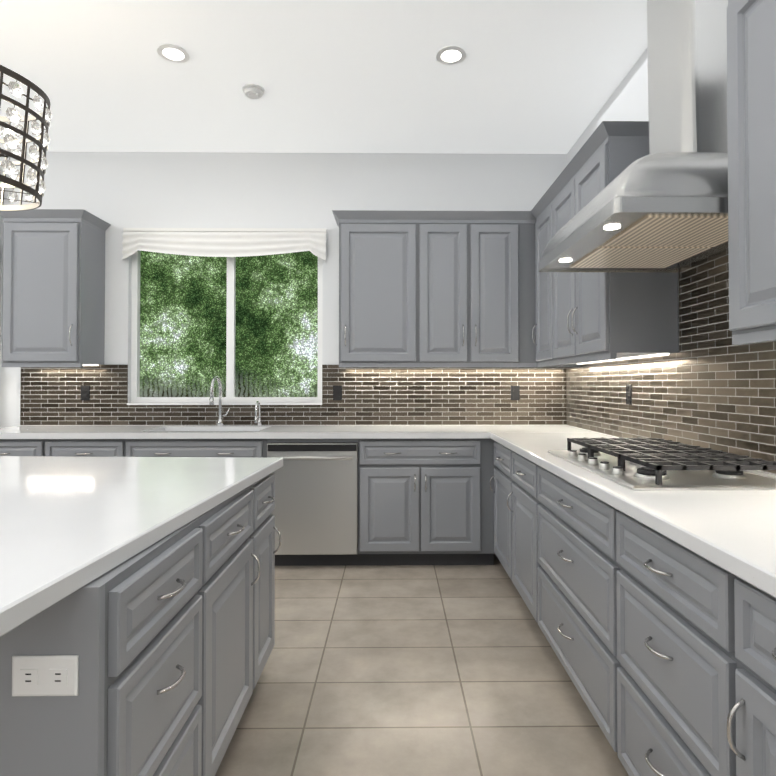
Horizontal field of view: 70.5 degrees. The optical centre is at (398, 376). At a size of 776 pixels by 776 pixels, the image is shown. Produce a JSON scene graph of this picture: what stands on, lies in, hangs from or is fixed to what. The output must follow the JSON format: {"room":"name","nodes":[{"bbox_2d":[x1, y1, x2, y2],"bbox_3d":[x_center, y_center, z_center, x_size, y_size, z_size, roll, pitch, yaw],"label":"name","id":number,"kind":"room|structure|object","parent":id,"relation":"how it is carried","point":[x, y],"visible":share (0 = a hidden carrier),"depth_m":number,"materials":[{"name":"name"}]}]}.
{"room":"kitchen","nodes":[
{"label":"kitchen","id":0,"kind":"room"},
{"bbox_2d":[0,151,566,427],"bbox_3d":[-2.143,-0.231,4.346,6.930,3.050,0.150,0,-1,-1],"label":"wall","id":1,"kind":"structure","parent":0,"point":[118,191],"depth_m":4.30,"materials":[{"name":"white paint"}]},
{"bbox_2d":[0,209,110,366],"bbox_3d":[-2.565,-0.624,4.076,0.650,1.120,0.380,0,-1,-1],"label":"upper cabinet","id":2,"kind":"object","parent":1,"relation":"attached to","point":[53,291],"visible":1,"depth_m":3.92,"materials":[{"name":"grey wood"}]},
{"bbox_2d":[127,250,322,404],"bbox_3d":[-1.353,-0.443,4.325,1.510,1.327,0.115,0,-1,-1],"label":"kitchen window","id":3,"kind":"structure","parent":1,"relation":"in","point":[230,398],"depth_m":4.33,"materials":[{"name":"white"}]},
{"bbox_2d":[122,228,325,259],"bbox_3d":[-1.352,-1.024,4.262,1.570,0.255,0.051,0,-1,-1],"label":"window shade","id":4,"kind":"object","parent":3,"relation":"attached to","point":[224,242],"visible":1,"depth_m":4.25,"materials":[{"name":"white fabric"}]},
{"bbox_2d":[20,365,566,424],"bbox_3d":[-0.809,0.143,4.274,4.237,0.470,0.012,0,-1,-1],"label":"tile backsplash","id":5,"kind":"structure","parent":1,"relation":"attached to","point":[410,395],"depth_m":4.27,"materials":[{"name":"tile"}]},
{"bbox_2d":[81,386,89,399],"bbox_3d":[-2.427,0.128,4.246,0.070,0.115,0.008,0,-1,-1],"label":"outlet","id":6,"kind":"object","parent":5,"relation":"attached to","point":[85,390],"depth_m":4.24,"materials":[{"name":"black plastic"}]},
{"bbox_2d":[333,386,341,399],"bbox_3d":[-0.477,0.128,4.268,0.070,0.115,0.008,0,-1,-1],"label":"outlet","id":7,"kind":"object","parent":5,"relation":"attached to","point":[337,392],"depth_m":4.27,"materials":[{"name":"black plastic"}]},
{"bbox_2d":[511,386,519,399],"bbox_3d":[0.908,0.128,4.284,0.070,0.115,0.008,0,-1,-1],"label":"outlet","id":8,"kind":"object","parent":5,"relation":"attached to","point":[515,390],"depth_m":4.28,"materials":[{"name":"black plastic"}]},
{"bbox_2d":[336,214,419,365],"bbox_3d":[-0.151,-0.614,4.119,0.570,1.040,0.348,0,-1,-1],"label":"upper cabinet","id":9,"kind":"object","parent":1,"relation":"attached to","point":[379,256],"depth_m":3.95,"materials":[{"name":"grey wood"}]},
{"bbox_2d":[420,218,519,365],"bbox_3d":[0.498,-0.614,4.127,0.727,1.040,0.348,0,-1,-1],"label":"upper cabinet","id":10,"kind":"object","parent":1,"relation":"attached to","point":[436,288],"depth_m":3.96,"materials":[{"name":"grey wood"}]},
{"bbox_2d":[520,218,579,365],"bbox_3d":[1.091,-0.614,4.133,0.460,1.040,0.348,0,-1,-1],"label":"upper cabinet","id":11,"kind":"object","parent":1,"relation":"attached to","point":[527,225],"depth_m":3.98,"materials":[{"name":"grey wood"}]},
{"bbox_2d":[0,0,646,153],"bbox_3d":[-2.104,-1.851,0.942,7.330,0.100,7.100,0,-1,-1],"label":"ceiling","id":12,"kind":"structure","parent":0,"point":[376,76],"depth_m":3.19,"materials":[{"name":"white paint"}]},
{"bbox_2d":[0,65,51,210],"bbox_3d":[-1.882,-1.253,2.132,0.932,1.061,0.680,0,-1,-1],"label":"drum chandelier","id":13,"kind":"object","parent":12,"relation":"hanging from","point":[10,140],"visible":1,"depth_m":2.18,"materials":[{"name":"brown metal"}]},
{"bbox_2d":[157,44,189,62],"bbox_3d":[-1.232,-1.767,3.001,0.169,0.013,0.169,0,-1,-10],"label":"recessed light","id":14,"kind":"object","parent":12,"relation":"in","point":[173,53],"depth_m":2.99,"materials":[{"name":"white plastic"}]},
{"bbox_2d":[242,84,264,99],"bbox_3d":[-0.897,-1.748,3.385,0.136,0.040,0.136,0,-1,-1],"label":"smoke detector","id":15,"kind":"object","parent":12,"relation":"attached to","point":[254,91],"visible":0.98,"depth_m":3.35,"materials":[{"name":"white plastic"}]},
{"bbox_2d":[436,46,466,64],"bbox_3d":[0.287,-1.767,3.018,0.169,0.013,0.169,0,-1,-10],"label":"recessed light","id":16,"kind":"object","parent":12,"relation":"in","point":[447,55],"depth_m":3.01,"materials":[{"name":"white"}]},
{"bbox_2d":[215,554,628,775],"bbox_3d":[-2.104,1.298,0.900,7.330,0.100,7.100,0,-1,-1],"label":"floor","id":17,"kind":"structure","parent":0,"point":[414,670],"depth_m":2.23,"materials":[{"name":"tile"}]},
{"bbox_2d":[0,439,43,455],"bbox_3d":[-2.628,0.852,3.933,0.550,0.872,0.626,0,-1,-1],"label":"base cabinet","id":18,"kind":"object","parent":17,"relation":"on","point":[8,447],"depth_m":3.63,"materials":[{"name":"grey wood"}]},
{"bbox_2d":[44,439,123,456],"bbox_3d":[-2.089,0.852,3.940,0.530,0.872,0.626,0,-1,-1],"label":"base cabinet","id":19,"kind":"object","parent":17,"relation":"on","point":[52,447],"depth_m":3.64,"materials":[{"name":"grey wood"}]},
{"bbox_2d":[0,513,211,775],"bbox_3d":[-0.828,0.816,1.226,0.620,0.872,0.471,0,-1,-1],"label":"base cabinet","id":20,"kind":"object","parent":17,"relation":"on","point":[151,660],"depth_m":1.03,"materials":[{"name":"grey wood"}]},
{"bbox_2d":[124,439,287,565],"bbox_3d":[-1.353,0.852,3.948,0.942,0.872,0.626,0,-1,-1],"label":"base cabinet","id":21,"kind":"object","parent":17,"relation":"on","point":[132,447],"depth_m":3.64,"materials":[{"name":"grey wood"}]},
{"bbox_2d":[206,480,259,775],"bbox_3d":[-0.834,0.823,1.726,0.620,0.872,0.529,0,-1,-1],"label":"base cabinet","id":22,"kind":"object","parent":17,"relation":"on","point":[236,521],"depth_m":1.76,"materials":[{"name":"grey wood"}]},
{"bbox_2d":[260,473,279,674],"bbox_3d":[-0.839,0.829,2.173,0.620,0.872,0.366,0,-1,-1],"label":"base cabinet","id":23,"kind":"object","parent":17,"relation":"on","point":[267,484],"depth_m":2.22,"materials":[{"name":"grey wood"}]},
{"bbox_2d":[0,456,282,636],"bbox_3d":[-2.056,0.364,1.621,3.118,0.040,1.822,0,-1,-1],"label":"countertop","id":24,"kind":"structure","parent":23,"relation":"on","point":[69,526],"depth_m":1.41,"materials":[{"name":"white stone"}]},
{"bbox_2d":[267,442,357,554],"bbox_3d":[-0.578,0.817,3.921,0.598,0.735,0.659,0,-1,-1],"label":"dishwasher","id":25,"kind":"object","parent":17,"relation":"on","point":[315,511],"visible":0.73,"depth_m":3.64,"materials":[{"name":"silver metal"}]},
{"bbox_2d":[356,438,483,564],"bbox_3d":[0.138,0.853,3.965,0.828,0.872,0.626,0,-1,-1],"label":"base cabinet","id":26,"kind":"object","parent":17,"relation":"on","point":[425,501],"depth_m":3.66,"materials":[{"name":"grey wood"}]},
{"bbox_2d":[0,425,593,438],"bbox_3d":[-0.795,0.395,3.943,4.217,0.040,0.642,0,-1,-1],"label":"countertop","id":27,"kind":"structure","parent":26,"relation":"on","point":[251,432],"depth_m":3.71,"materials":[{"name":"white stone"}]},
{"bbox_2d":[209,376,229,425],"bbox_3d":[-1.337,0.185,4.103,0.103,0.382,0.239,0,-1,-1],"label":"kitchen faucet","id":28,"kind":"object","parent":27,"relation":"on","point":[211,402],"visible":1,"depth_m":4.18,"materials":[{"name":"silver metal"}]},
{"bbox_2d":[255,401,261,425],"bbox_3d":[-1.066,0.281,4.149,0.030,0.192,0.135,0,-1,-1],"label":"tap","id":29,"kind":"object","parent":27,"relation":"on","point":[259,418],"visible":1,"depth_m":4.19,"materials":[{"name":"silver metal"}]},
{"bbox_2d":[490,441,509,576],"bbox_3d":[0.981,0.845,3.386,0.696,0.872,0.550,0,-1,-1],"label":"base cabinet","id":30,"kind":"object","parent":17,"relation":"on","point":[501,522],"depth_m":3.42,"materials":[{"name":"grey wood"}]},
{"bbox_2d":[490,432,775,597],"bbox_3d":[0.987,0.359,1.220,0.715,0.040,4.844,0,-1,-1],"label":"countertop","id":31,"kind":"structure","parent":30,"relation":"on","point":[733,532],"depth_m":1.41,"materials":[{"name":"white stone"}]},
{"bbox_2d":[548,437,775,489],"bbox_3d":[0.967,0.313,2.118,0.530,0.073,0.910,0,-1,-1],"label":"gas cooktop","id":32,"kind":"object","parent":31,"relation":"in","point":[638,463],"visible":1,"depth_m":1.85,"materials":[{"name":"silver metal"}]},
{"bbox_2d":[506,448,533,616],"bbox_3d":[0.987,0.838,2.837,0.696,0.872,0.550,0,-1,-1],"label":"base cabinet","id":33,"kind":"object","parent":17,"relation":"on","point":[519,470],"depth_m":2.87,"materials":[{"name":"grey wood"}]},
{"bbox_2d":[534,463,609,742],"bbox_3d":[0.995,0.828,2.112,0.696,0.872,0.900,0,-1,-1],"label":"base cabinet","id":34,"kind":"object","parent":17,"relation":"on","point":[570,522],"depth_m":2.04,"materials":[{"name":"grey wood"}]},
{"bbox_2d":[606,504,717,775],"bbox_3d":[1.003,0.818,1.377,0.696,0.872,0.570,0,-1,-1],"label":"base cabinet","id":35,"kind":"object","parent":17,"relation":"on","point":[663,647],"depth_m":1.38,"materials":[{"name":"grey wood"}]},
{"bbox_2d":[718,566,775,775],"bbox_3d":[1.009,0.812,0.899,0.696,0.872,0.385,0,-1,-1],"label":"base cabinet","id":36,"kind":"object","parent":17,"relation":"on","point":[746,613],"depth_m":1.05,"materials":[{"name":"grey wood"}]},
{"bbox_2d":[567,48,775,474],"bbox_3d":[1.435,-0.276,0.961,0.150,3.050,7.100,0,-1,-1],"label":"wall","id":37,"kind":"structure","parent":0,"point":[627,100],"depth_m":3.19,"materials":[{"name":"white paint"}]},
{"bbox_2d":[532,201,606,364],"bbox_3d":[1.150,-0.619,3.731,0.348,1.040,0.436,0,-1,-1],"label":"upper cabinet","id":38,"kind":"object","parent":37,"relation":"attached to","point":[543,311],"depth_m":3.75,"materials":[{"name":"grey wood"}]},
{"bbox_2d":[547,133,678,360],"bbox_3d":[1.158,-0.628,3.070,0.348,1.040,0.886,0,-1,-1],"label":"upper cabinet","id":39,"kind":"object","parent":37,"relation":"attached to","point":[588,317],"depth_m":2.66,"materials":[{"name":"grey wood"}]},
{"bbox_2d":[539,0,727,272],"bbox_3d":[0.998,-1.141,2.158,0.671,1.282,0.910,0,-1,-1],"label":"range hood","id":40,"kind":"object","parent":37,"relation":"attached to","point":[662,206],"visible":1,"depth_m":2.00,"materials":[{"name":"silver metal"}]},
{"bbox_2d":[566,250,775,473],"bbox_3d":[1.347,-0.210,1.559,0.012,1.105,5.500,0,-1,-1],"label":"tile backsplash","id":41,"kind":"structure","parent":37,"relation":"attached to","point":[709,385],"depth_m":2.45,"materials":[{"name":"tile"}]},
{"bbox_2d":[626,384,631,404],"bbox_3d":[1.319,0.103,3.155,0.008,0.115,0.070,0,-1,-1],"label":"outlet","id":42,"kind":"object","parent":41,"relation":"attached to","point":[628,386],"depth_m":3.14,"materials":[{"name":"black plastic"}]},
{"bbox_2d":[727,0,775,339],"bbox_3d":[1.176,-0.650,1.431,0.348,1.040,0.515,0,-1,-1],"label":"upper cabinet","id":43,"kind":"object","parent":37,"relation":"attached to","point":[751,75],"depth_m":1.56,"materials":[{"name":"grey wood"}]},
{"label":"outside","id":44,"kind":"structure","parent":0,"visible":0},
{"bbox_2d":[140,251,317,396],"bbox_3d":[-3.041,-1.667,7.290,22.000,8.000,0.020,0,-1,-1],"label":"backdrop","id":45,"kind":"structure","parent":44,"point":[183,303],"depth_m":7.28,"materials":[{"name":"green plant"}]}
]}

